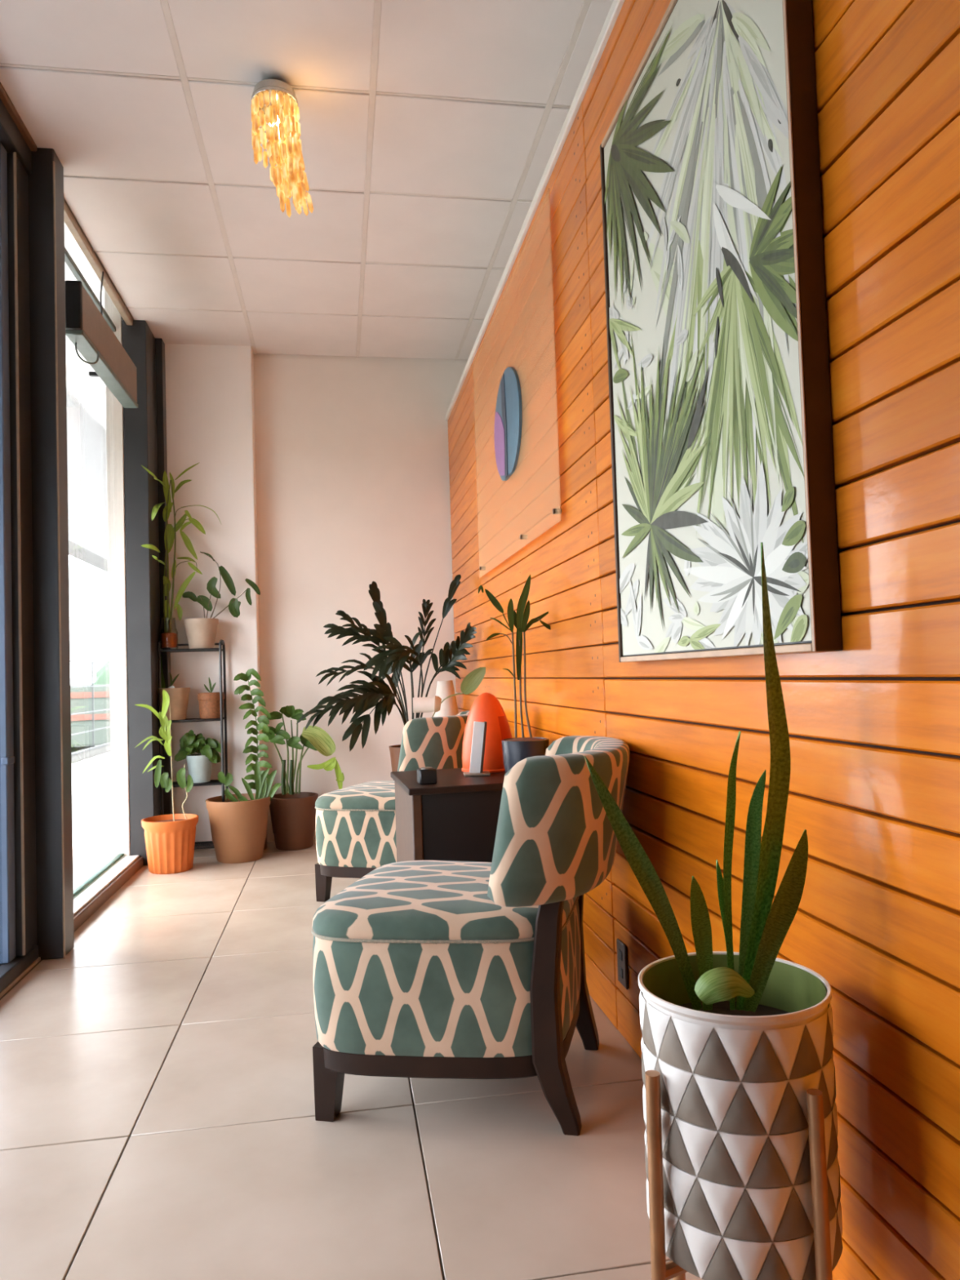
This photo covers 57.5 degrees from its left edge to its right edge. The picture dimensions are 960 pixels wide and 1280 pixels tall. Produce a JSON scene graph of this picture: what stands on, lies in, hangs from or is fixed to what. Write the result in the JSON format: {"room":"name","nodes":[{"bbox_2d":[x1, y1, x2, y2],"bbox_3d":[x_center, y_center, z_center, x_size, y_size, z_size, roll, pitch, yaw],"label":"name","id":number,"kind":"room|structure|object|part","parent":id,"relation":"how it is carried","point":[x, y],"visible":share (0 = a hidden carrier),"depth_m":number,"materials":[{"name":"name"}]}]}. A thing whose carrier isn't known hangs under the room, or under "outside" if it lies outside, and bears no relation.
{"room":"waiting area","nodes":[
{"label":"waiting area","id":0,"kind":"room"},
{"bbox_2d":[141,813,198,874],"bbox_3d":[-1.579,1.040,4.466,0.276,0.264,0.276,-1,-2,-9],"label":"pot","id":1,"kind":"object","parent":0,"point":[170,839],"depth_m":4.37,"materials":[{"name":"orange ceramic"}]},
{"bbox_2d":[157,687,190,719],"bbox_3d":[-1.701,0.353,4.841,0.190,0.175,0.190,-1,-2,-9],"label":"pot","id":2,"kind":"object","parent":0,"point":[179,696],"depth_m":4.78,"materials":[{"name":"orange ceramic"}]},
{"bbox_2d":[164,343,262,850],"bbox_3d":[-1.544,-0.274,5.088,0.486,2.934,0.135,-1,-2,-9],"label":"wall pillar","id":3,"kind":"structure","parent":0,"point":[210,406],"depth_m":5.04,"materials":[{"name":"white paint"}]},
{"bbox_2d":[205,793,271,863],"bbox_3d":[-1.290,1.008,4.686,0.338,0.327,0.338,-1,-2,-9],"label":"pot","id":4,"kind":"object","parent":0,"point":[238,824],"depth_m":4.57,"materials":[{"name":"brown ceramic"}]},
{"bbox_2d":[269,791,318,850],"bbox_3d":[-1.059,1.029,4.976,0.280,0.292,0.280,-1,-2,-9],"label":"pot","id":5,"kind":"object","parent":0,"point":[293,814],"depth_m":4.87,"materials":[{"name":"brown ceramic"}]},
{"bbox_2d":[0,0,613,359],"bbox_3d":[-0.226,-1.931,1.223,2.160,0.061,8.320,-1,-2,-9],"label":"ceiling","id":6,"kind":"structure","parent":0,"point":[430,130],"depth_m":3.21,"materials":[{"name":"white tile"}]},
{"bbox_2d":[250,79,313,217],"bbox_3d":[-0.648,-1.607,2.865,0.193,0.436,0.151,-1,-2,-9],"label":"lamp","id":7,"kind":"object","parent":6,"relation":"hanging from","point":[273,101],"visible":1,"depth_m":2.82,"materials":[{"name":"yellow plastic"}]},
{"bbox_3d":[-0.670,-1.682,2.864,0.048,0.085,0.047,-1,-2,-9],"label":"bulb","id":8,"kind":"part","parent":7,"relation":"part of","materials":[{"name":"yellow glass"}]},
{"bbox_2d":[0,839,702,1279],"bbox_3d":[-0.138,1.039,1.109,2.170,0.080,8.320,-1,-2,-9],"label":"floor","id":9,"kind":"structure","parent":0,"point":[157,1122],"depth_m":1.84,"materials":[{"name":"tile"}]},
{"bbox_2d":[134,689,198,874],"bbox_3d":[-1.589,0.713,4.479,0.276,0.919,0.276,-3,-3,31],"label":"potted plant","id":10,"kind":"object","parent":9,"relation":"on","point":[170,839],"visible":1,"depth_m":4.41,"materials":[{"name":"orange ceramic"}]},
{"bbox_3d":[-1.586,0.614,4.483,0.032,0.696,0.007,-1,-2,-9],"label":"stem","id":11,"kind":"part","parent":10,"relation":"part of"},
{"bbox_3d":[-1.514,0.786,4.487,0.032,0.300,0.007,-1,-2,-9],"label":"stem","id":12,"kind":"part","parent":10,"relation":"part of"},
{"bbox_2d":[157,639,228,849],"bbox_3d":[-1.588,0.594,4.859,0.338,1.185,0.175,-1,-2,-9],"label":"rack","id":13,"kind":"object","parent":9,"relation":"on","point":[202,845],"visible":0.56,"depth_m":4.80,"materials":[{"name":"black metal"}]},
{"bbox_3d":[-1.747,0.598,4.833,0.015,1.185,0.175,-1,-2,-9],"label":"frame","id":14,"kind":"part","parent":13,"relation":"part of","materials":[{"name":"black metal"}]},
{"bbox_2d":[157,655,190,719],"bbox_3d":[-1.704,0.253,4.845,0.190,0.376,0.190,-1,-2,-9],"label":"seedling","id":15,"kind":"object","parent":13,"relation":"on","point":[179,696],"visible":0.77,"depth_m":4.78,"materials":[{"name":"ceramic"}]},
{"bbox_2d":[140,462,221,648],"bbox_3d":[-1.680,-0.475,4.806,0.241,1.049,0.455,-3,-3,36],"label":"potted plant","id":16,"kind":"object","parent":13,"relation":"on","point":[168,640],"visible":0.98,"depth_m":4.87,"materials":[{"name":"green plant"}]},
{"bbox_3d":[-1.749,-0.245,4.859,0.020,0.490,0.011,-2,-2,6],"label":"stem","id":17,"kind":"part","parent":16,"relation":"part of","materials":[{"name":"green plant"}]},
{"bbox_3d":[-1.734,-0.447,4.870,0.041,0.895,0.012,-1,-2,-9],"label":"stem","id":18,"kind":"part","parent":16,"relation":"part of","materials":[{"name":"green plant"}]},
{"bbox_2d":[160,617,177,648],"bbox_3d":[-1.721,-0.035,4.839,0.094,0.175,0.094,-1,-2,-9],"label":"jar","id":19,"kind":"object","parent":16,"relation":"on","point":[168,640],"depth_m":4.82,"materials":[{"name":"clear glass"}]},
{"bbox_3d":[-1.717,-0.447,4.873,0.050,0.896,0.012,-1,-2,-9],"label":"stem","id":20,"kind":"part","parent":16,"relation":"part of","materials":[{"name":"green plant"}]},
{"bbox_3d":[-1.652,-0.672,4.893,0.117,0.163,0.005,-1,-2,-9],"label":"stem","id":21,"kind":"part","parent":16,"relation":"part of","materials":[{"name":"green plant"}]},
{"bbox_2d":[159,648,223,652],"bbox_3d":[-1.605,0.058,4.879,0.323,0.014,0.173,-1,-2,-9],"label":"shelf","id":22,"kind":"object","parent":13,"relation":"attached to","point":[192,650],"depth_m":4.80,"materials":[{"name":"black metal"}]},
{"bbox_2d":[168,717,224,722],"bbox_3d":[-1.593,0.445,4.864,0.323,0.014,0.173,-1,-2,-9],"label":"shelf","id":23,"kind":"object","parent":13,"relation":"attached to","point":[188,720],"depth_m":4.79,"materials":[{"name":"black metal"}]},
{"bbox_2d":[173,779,222,786],"bbox_3d":[-1.582,0.795,4.851,0.323,0.014,0.173,-1,-2,-9],"label":"shelf","id":24,"kind":"object","parent":13,"relation":"attached to","point":[213,782],"depth_m":4.79,"materials":[{"name":"black metal"}]},
{"bbox_2d":[174,729,221,782],"bbox_3d":[-1.554,0.641,4.851,0.262,0.291,0.156,-1,-2,-9],"label":"pothos","id":25,"kind":"object","parent":13,"relation":"on","point":[199,765],"visible":0.98,"depth_m":4.81,"materials":[{"name":"plant"}]},
{"bbox_2d":[186,753,212,782],"bbox_3d":[-1.554,0.712,4.854,0.144,0.150,0.144,-1,-2,-9],"label":"pot","id":26,"kind":"object","parent":25,"relation":"on","point":[199,765],"depth_m":4.80,"materials":[{"name":"white ceramic"}]},
{"bbox_2d":[194,840,214,849],"bbox_3d":[-1.571,1.136,4.838,0.323,0.014,0.173,-1,-2,-9],"label":"shelf","id":27,"kind":"object","parent":13,"relation":"attached to","point":[202,845],"depth_m":4.83,"materials":[{"name":"black metal"}]},
{"bbox_2d":[197,677,224,718],"bbox_3d":[-1.501,0.321,4.885,0.146,0.231,0.146,-1,-2,-9],"label":"potted plant","id":28,"kind":"object","parent":13,"relation":"on","point":[208,702],"visible":0.93,"depth_m":4.83,"materials":[{"name":"brown ceramic"}]},
{"bbox_2d":[197,692,224,718],"bbox_3d":[-1.500,0.365,4.883,0.146,0.142,0.146,-1,-2,-9],"label":"pot","id":29,"kind":"object","parent":28,"relation":"on","point":[208,702],"depth_m":4.82,"materials":[{"name":"brown ceramic"}]},
{"bbox_2d":[182,551,260,648],"bbox_3d":[-1.451,-0.226,4.911,0.426,0.546,0.188,-1,-2,-9],"label":"potted peperomia","id":30,"kind":"object","parent":13,"relation":"on","point":[201,633],"visible":0.96,"depth_m":4.89,"materials":[{"name":"plant"}]},
{"bbox_2d":[183,617,218,648],"bbox_3d":[-1.555,-0.033,4.886,0.188,0.165,0.188,-1,-2,-9],"label":"pot","id":31,"kind":"object","parent":30,"relation":"on","point":[201,633],"depth_m":4.82,"materials":[{"name":"beige ceramic"}]},
{"bbox_3d":[-1.507,-0.311,4.911,0.102,0.372,0.006,-1,-2,-9],"label":"stem","id":32,"kind":"part","parent":30,"relation":"part of","materials":[{"name":"green plant"}]},
{"bbox_3d":[-1.396,-0.214,4.925,0.180,0.158,0.006,-1,-2,-9],"label":"stem","id":33,"kind":"part","parent":30,"relation":"part of","materials":[{"name":"green plant"}]},
{"bbox_3d":[-1.429,0.590,4.885,0.015,1.185,0.175,-1,-2,-9],"label":"frame","id":34,"kind":"part","parent":13,"relation":"part of","materials":[{"name":"black metal"}]},
{"bbox_2d":[204,668,281,863],"bbox_3d":[-1.300,0.663,4.699,0.338,1.017,0.338,-4,-3,39],"label":"potted plant","id":35,"kind":"object","parent":9,"relation":"on","point":[238,824],"visible":1,"depth_m":4.65,"materials":[{"name":"plant"}]},
{"bbox_3d":[-1.242,0.547,4.795,0.048,0.658,0.008,-1,-2,-9],"label":"stem","id":36,"kind":"part","parent":35,"relation":"part of","materials":[{"name":"green plant"}]},
{"bbox_2d":[263,833,266,849],"bbox_3d":[-1.255,1.065,4.933,0.124,0.230,0.124,-1,-2,-9],"label":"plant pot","id":37,"kind":"object","parent":9,"relation":"on","point":[265,842],"visible":0.04,"depth_m":4.92,"materials":[{"name":"ceramic"}]},
{"bbox_2d":[261,705,344,850],"bbox_3d":[-1.004,0.771,4.994,0.452,0.805,0.283,-1,-2,-9],"label":"potted plant","id":38,"kind":"object","parent":9,"relation":"on","point":[293,814],"visible":0.98,"depth_m":4.91,"materials":[{"name":"plant"}]},
{"bbox_3d":[-1.136,0.696,4.957,0.117,0.355,0.014,-1,-2,-9],"label":"stem","id":39,"kind":"part","parent":38,"relation":"part of","materials":[{"name":"green plant"}]},
{"bbox_3d":[-1.104,0.639,4.965,0.039,0.463,0.014,-1,-2,-9],"label":"stem","id":40,"kind":"part","parent":38,"relation":"part of","materials":[{"name":"green plant"}]},
{"bbox_3d":[-1.067,0.663,4.970,0.017,0.417,0.012,-2,-2,6],"label":"stem","id":41,"kind":"part","parent":38,"relation":"part of","materials":[{"name":"green plant"}]},
{"bbox_3d":[-1.056,0.652,4.972,0.056,0.439,0.014,-1,-2,-9],"label":"stem","id":42,"kind":"part","parent":38,"relation":"part of","materials":[{"name":"green plant"}]},
{"bbox_3d":[-1.016,0.732,4.975,0.043,0.280,0.014,-1,-2,-9],"label":"stem","id":43,"kind":"part","parent":38,"relation":"part of","materials":[{"name":"green plant"}]},
{"bbox_3d":[-0.999,0.721,4.979,0.115,0.301,0.014,-1,-2,-9],"label":"stem","id":44,"kind":"part","parent":38,"relation":"part of","materials":[{"name":"green plant"}]},
{"bbox_2d":[296,574,485,771],"bbox_3d":[-0.347,0.389,4.516,1.097,1.491,0.731,-3,-2,21],"label":"potted palm","id":45,"kind":"object","parent":9,"relation":"on","point":[394,663],"visible":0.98,"depth_m":4.61,"materials":[{"name":"plant"}]},
{"bbox_2d":[389,744,400,771],"bbox_3d":[-0.366,0.860,4.750,0.240,0.570,0.240,-1,-2,-9],"label":"planter","id":46,"kind":"object","parent":45,"relation":"on","point":[394,750],"depth_m":4.69,"materials":[{"name":"ceramic"}]},
{"bbox_2d":[315,711,469,902],"bbox_3d":[-0.316,0.721,3.882,0.707,0.778,0.651,-3,-2,20],"label":"slipper chair","id":47,"kind":"object","parent":9,"relation":"on","point":[356,824],"visible":0.41,"depth_m":3.64,"materials":[{"name":"teal fabric"}]},
{"bbox_3d":[-0.666,1.037,3.753,0.058,0.158,0.058,-3,-2,20],"label":"leg","id":48,"kind":"part","parent":47,"relation":"part of","materials":[{"name":"brown wood"}]},
{"bbox_3d":[-0.373,0.977,3.896,0.550,0.048,0.563,-3,-2,20],"label":"seat rail","id":49,"kind":"part","parent":47,"relation":"part of","materials":[{"name":"brown wood"}]},
{"bbox_2d":[315,780,395,809],"bbox_3d":[-0.383,0.683,3.907,0.564,0.071,0.576,-3,-2,20],"label":"seat cushion","id":50,"kind":"object","parent":47,"relation":"on","point":[380,794],"depth_m":3.70,"materials":[{"name":"teal fabric"}]},
{"bbox_3d":[-0.378,0.835,3.901,0.565,0.240,0.578,-3,-2,20],"label":"seat","id":51,"kind":"part","parent":47,"relation":"part of","materials":[{"name":"teal fabric"}]},
{"bbox_3d":[-0.122,0.473,3.819,0.280,0.300,0.651,-3,-2,20],"label":"backrest","id":52,"kind":"part","parent":47,"relation":"part of","materials":[{"name":"teal fabric"}]},
{"bbox_2d":[433,680,458,716],"bbox_3d":[-0.192,0.696,5.130,0.156,0.915,0.156,-1,-2,-9],"label":"floor lamp","id":53,"kind":"object","parent":9,"relation":"on","point":[445,689],"visible":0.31,"depth_m":5.09,"materials":[{"name":"white ceramic"}]},
{"bbox_2d":[413,695,441,712],"bbox_3d":[-0.243,0.297,4.047,0.132,0.078,0.078,-2,-2,-3],"label":"roll","id":54,"kind":"object","parent":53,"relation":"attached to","point":[420,704],"visible":1,"depth_m":4.02,"materials":[{"name":"white paper"}]},
{"bbox_2d":[391,768,505,862],"bbox_3d":[-0.039,0.768,3.007,0.464,0.600,0.512,-1,-2,-12],"label":"side table","id":55,"kind":"object","parent":9,"relation":"on","point":[455,818],"visible":0.36,"depth_m":2.77,"materials":[{"name":"brown wood"}]},
{"bbox_3d":[-0.239,0.784,2.964,0.030,0.578,0.481,-1,-2,-12],"label":"panel","id":56,"kind":"part","parent":55,"relation":"part of","materials":[{"name":"brown wood"}]},
{"bbox_2d":[417,766,436,784],"bbox_3d":[-0.172,0.439,2.837,0.056,0.052,0.056,-1,-2,-15],"label":"cube","id":57,"kind":"object","parent":55,"relation":"on","point":[426,775],"visible":1,"depth_m":2.81,"materials":[{"name":"black plastic"}]},
{"bbox_3d":[0.010,0.759,2.789,0.385,0.558,0.020,-1,-2,-12],"label":"panel","id":58,"kind":"part","parent":55,"relation":"part of","materials":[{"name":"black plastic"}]},
{"bbox_2d":[463,721,490,776],"bbox_3d":[-0.014,0.374,3.030,0.090,0.186,0.075,-2,-2,-3],"label":"menu stand","id":59,"kind":"object","parent":55,"relation":"on","point":[479,732],"visible":1,"depth_m":3.02,"materials":[{"name":"white plastic"}]},
{"bbox_2d":[461,692,511,773],"bbox_3d":[0.027,0.332,3.188,0.198,0.281,0.196,-1,-2,-9],"label":"ornament","id":60,"kind":"object","parent":55,"relation":"on","point":[486,708],"visible":0.74,"depth_m":3.13,"materials":[{"name":"orange paint"}]},
{"bbox_2d":[478,574,550,773],"bbox_3d":[0.139,0.118,2.898,0.249,0.678,0.158,-3,-2,19],"label":"dracaena","id":61,"kind":"object","parent":55,"relation":"on","point":[516,749],"visible":0.88,"depth_m":2.89,"materials":[{"name":"green plant"}]},
{"bbox_3d":[0.114,0.134,2.892,0.009,0.375,0.008,-1,-2,-9],"label":"stem","id":62,"kind":"part","parent":61,"relation":"part of","materials":[{"name":"green plant"}]},
{"bbox_3d":[0.135,0.128,2.895,0.012,0.389,0.008,-1,-2,-9],"label":"stem","id":63,"kind":"part","parent":61,"relation":"part of","materials":[{"name":"green plant"}]},
{"bbox_3d":[0.156,0.129,2.898,0.023,0.390,0.008,-1,-2,-9],"label":"stem","id":64,"kind":"part","parent":61,"relation":"part of","materials":[{"name":"green plant"}]},
{"bbox_2d":[311,735,629,1135],"bbox_3d":[0.010,0.642,2.077,0.707,0.778,0.651,-2,-2,13],"label":"slipper chair","id":65,"kind":"object","parent":9,"relation":"on","point":[422,969],"visible":1,"depth_m":1.82,"materials":[{"name":"teal fabric"}]},
{"bbox_3d":[-0.324,0.956,1.906,0.058,0.158,0.058,-2,-2,13],"label":"leg","id":66,"kind":"part","parent":65,"relation":"part of","materials":[{"name":"brown wood"}]},
{"bbox_2d":[311,860,576,940],"bbox_3d":[-0.059,0.604,2.094,0.564,0.071,0.576,-2,-2,13],"label":"seat cushion","id":67,"kind":"object","parent":65,"relation":"on","point":[411,900],"depth_m":1.87,"materials":[{"name":"teal fabric"}]},
{"bbox_3d":[-0.055,0.755,2.088,0.565,0.240,0.578,-2,-2,13],"label":"seat","id":68,"kind":"part","parent":65,"relation":"part of","materials":[{"name":"teal fabric"}]},
{"bbox_3d":[-0.050,0.897,2.083,0.550,0.048,0.563,-2,-2,13],"label":"seat rail","id":69,"kind":"part","parent":65,"relation":"part of","materials":[{"name":"brown wood"}]},
{"bbox_3d":[0.154,0.747,1.819,0.090,0.540,0.066,-2,-2,13],"label":"leg","id":70,"kind":"part","parent":65,"relation":"part of","materials":[{"name":"brown wood"}]},
{"bbox_3d":[0.210,0.395,2.039,0.280,0.300,0.651,-2,-2,13],"label":"backrest","id":71,"kind":"part","parent":65,"relation":"part of","materials":[{"name":"teal fabric"}]},
{"bbox_3d":[0.250,0.760,2.240,0.090,0.540,0.066,-2,-2,13],"label":"leg","id":72,"kind":"part","parent":65,"relation":"part of","materials":[{"name":"brown wood"}]},
{"bbox_2d":[644,1070,832,1279],"bbox_3d":[0.353,0.771,1.179,0.220,0.430,0.220,-3,-2,19],"label":"plant stand","id":73,"kind":"object","parent":9,"relation":"on","point":[660,1269],"visible":0.52,"depth_m":1.11,"materials":[{"name":"brown wood"}]},
{"bbox_3d":[0.227,0.773,1.117,0.022,0.430,0.020,-1,-2,-9],"label":"leg","id":74,"kind":"part","parent":73,"relation":"part of","materials":[{"name":"brown wood"}]},
{"bbox_3d":[0.291,0.778,1.305,0.020,0.430,0.022,-1,-2,-9],"label":"leg","id":75,"kind":"part","parent":73,"relation":"part of","materials":[{"name":"brown wood"}]},
{"bbox_2d":[584,542,843,1279],"bbox_3d":[0.323,0.331,1.203,0.286,0.932,0.252,-3,-2,23],"label":"potted snake plant","id":76,"kind":"object","parent":73,"relation":"on","point":[736,1042],"visible":0.92,"depth_m":1.10,"materials":[{"name":"white ceramic"}]},
{"bbox_3d":[0.348,0.630,1.184,0.252,0.333,0.252,-1,-2,-9],"label":"pot","id":77,"kind":"part","parent":76,"relation":"part of","materials":[{"name":"white ceramic"}]},
{"bbox_3d":[0.414,0.764,1.053,0.020,0.430,0.022,-1,-2,-9],"label":"leg","id":78,"kind":"part","parent":73,"relation":"part of","materials":[{"name":"brown wood"}]},
{"bbox_2d":[253,353,467,842],"bbox_3d":[-0.970,-0.276,5.325,2.400,3.080,0.150,-1,-2,-9],"label":"wall","id":79,"kind":"structure","parent":0,"point":[352,454],"depth_m":5.29,"materials":[{"name":"beige paint"}]},
{"bbox_2d":[501,737,549,773],"bbox_3d":[0.151,0.392,2.886,0.158,0.130,0.158,-1,-2,-9],"label":"pot","id":80,"kind":"object","parent":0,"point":[516,749],"depth_m":2.83,"materials":[{"name":"ceramic"}]},
{"bbox_2d":[447,0,959,1279],"bbox_3d":[0.675,-0.281,1.286,0.363,2.519,8.300,-1,-2,-9],"label":"wall","id":81,"kind":"structure","parent":0,"point":[873,723],"depth_m":1.22,"materials":[{"name":"orange wood"}]},
{"bbox_2d":[479,508,561,570],"bbox_3d":[0.112,-0.851,3.469,0.026,1.040,1.565,-1,-2,-9],"label":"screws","id":82,"kind":"object","parent":81,"relation":"attached to","point":[555,511],"visible":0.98,"depth_m":3.23,"materials":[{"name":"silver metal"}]},
{"bbox_2d":[493,367,521,480],"bbox_3d":[0.104,-0.845,3.419,0.016,0.415,0.500,-1,-2,-9],"label":"oval sign","id":83,"kind":"object","parent":82,"relation":"attached to","point":[508,415],"visible":1,"depth_m":3.37,"materials":[{"name":"multicoloured plastic"}]},
{"bbox_3d":[0.096,-0.840,3.430,0.002,0.405,0.085,-1,-2,-9],"label":"dark stem","id":84,"kind":"part","parent":83,"relation":"part of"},
{"bbox_2d":[444,0,624,421],"bbox_3d":[0.628,-1.553,1.344,0.374,0.034,8.320,-1,-2,-9],"label":"trim","id":85,"kind":"structure","parent":81,"relation":"on","point":[616,6],"depth_m":2.72,"materials":[{"name":"white paint"}]},
{"bbox_2d":[616,937,628,990],"bbox_3d":[0.363,0.826,2.233,0.008,0.110,0.070,-1,-2,-9],"label":"wall socket","id":86,"kind":"object","parent":81,"relation":"attached to","point":[622,955],"visible":1,"depth_m":2.22,"materials":[{"name":"black plastic"}]},
{"bbox_2d":[618,949,622,960],"bbox_3d":[0.359,0.804,2.233,0.002,0.024,0.024,-1,-2,-9],"label":"outlet","id":87,"kind":"object","parent":86,"relation":"attached to","point":[620,951],"depth_m":2.23,"materials":[{"name":"black plastic"}]},
{"bbox_2d":[619,966,622,978],"bbox_3d":[0.361,0.848,2.231,0.002,0.024,0.024,-1,-2,-9],"label":"outlet","id":88,"kind":"object","parent":86,"relation":"attached to","point":[620,967],"depth_m":2.23,"materials":[{"name":"black plastic"}]},
{"bbox_2d":[600,0,842,662],"bbox_3d":[0.399,-0.593,1.675,0.043,1.255,0.872,-1,-2,-9],"label":"framed print","id":89,"kind":"object","parent":81,"relation":"attached to","point":[722,446],"visible":1,"depth_m":1.50,"materials":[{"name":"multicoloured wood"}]},
{"bbox_3d":[0.331,-0.575,2.099,0.041,1.255,0.012,-1,-2,-9],"label":"frame","id":90,"kind":"part","parent":89,"relation":"part of","materials":[{"name":"brown wood"}]},
{"bbox_3d":[0.380,-1.214,1.699,0.041,0.012,0.848,-1,-2,-9],"label":"frame rail","id":91,"kind":"part","parent":89,"relation":"part of","materials":[{"name":"brown wood"}]},
{"bbox_3d":[0.419,0.028,1.652,0.041,0.012,0.848,-1,-2,-9],"label":"frame rail","id":92,"kind":"part","parent":89,"relation":"part of","materials":[{"name":"brown wood"}]},
{"bbox_3d":[0.468,-0.611,1.251,0.041,1.255,0.012,-1,-2,-9],"label":"frame","id":93,"kind":"part","parent":89,"relation":"part of","materials":[{"name":"brown wood"}]},
{"bbox_3d":[-0.952,-0.569,-1.294,0.136,3.000,3.700,-1,-2,-9],"label":"wall","id":94,"kind":"structure","parent":0,"visible":0},
{"bbox_2d":[0,81,40,998],"bbox_3d":[-1.129,-0.754,0.003,0.130,3.520,6.300,-1,-2,-9],"label":"window","id":95,"kind":"structure","parent":94,"relation":"in","point":[19,950],"depth_m":2.97,"materials":[{"name":"grey metal"}]},
{"bbox_3d":[-1.562,0.399,2.895,0.022,0.025,0.060,-1,-2,-9],"label":"lock rail","id":96,"kind":"part","parent":95,"relation":"part of","materials":[{"name":"grey metal"}]},
{"bbox_3d":[-1.089,0.967,-0.065,0.102,0.075,6.300,-1,-2,-9],"label":"rail","id":97,"kind":"part","parent":95,"relation":"part of","materials":[{"name":"grey metal"}]},
{"bbox_2d":[27,147,173,959],"bbox_3d":[-1.766,-0.577,4.110,0.256,3.520,2.022,-1,-2,-9],"label":"window","id":98,"kind":"structure","parent":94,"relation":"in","point":[98,593],"depth_m":4.05,"materials":[{"name":"grey metal"}]},
{"bbox_3d":[-1.602,-0.330,3.163,0.184,2.904,0.120,-1,-2,-9],"label":"post","id":99,"kind":"part","parent":98,"relation":"part of","materials":[{"name":"grey metal"}]},
{"bbox_3d":[-1.810,-0.574,3.926,0.010,3.338,1.430,-1,-2,-9],"label":"pane","id":100,"kind":"part","parent":98,"relation":"part of","materials":[{"name":"clear glass"}]},
{"bbox_2d":[65,271,137,408],"bbox_3d":[-1.737,-1.374,3.922,0.212,0.536,0.968,-1,-2,-9],"label":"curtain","id":101,"kind":"object","parent":98,"relation":"attached to","point":[86,328],"visible":0.96,"depth_m":3.74,"materials":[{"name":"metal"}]},
{"bbox_3d":[-1.680,-1.197,3.928,0.070,0.022,0.960,-1,-2,-9],"label":"light rail","id":102,"kind":"part","parent":101,"relation":"part of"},
{"bbox_3d":[-1.739,1.101,3.865,0.146,0.010,1.430,-1,-2,-9],"label":"sill","id":103,"kind":"part","parent":98,"relation":"part of","materials":[{"name":"brown wood"}]},
{"bbox_3d":[-1.725,1.140,3.865,0.152,0.068,1.430,-1,-2,-9],"label":"rail","id":104,"kind":"part","parent":98,"relation":"part of","materials":[{"name":"brown wood"}]},
{"bbox_3d":[-1.839,-0.260,4.805,0.123,2.904,0.340,-1,-2,-9],"label":"post","id":105,"kind":"part","parent":98,"relation":"part of","materials":[{"name":"grey metal"}]},
{"bbox_3d":[-1.782,-0.257,4.938,0.041,2.904,0.085,-1,-2,-9],"label":"post","id":106,"kind":"part","parent":98,"relation":"part of","materials":[{"name":"grey metal"}]}
]}

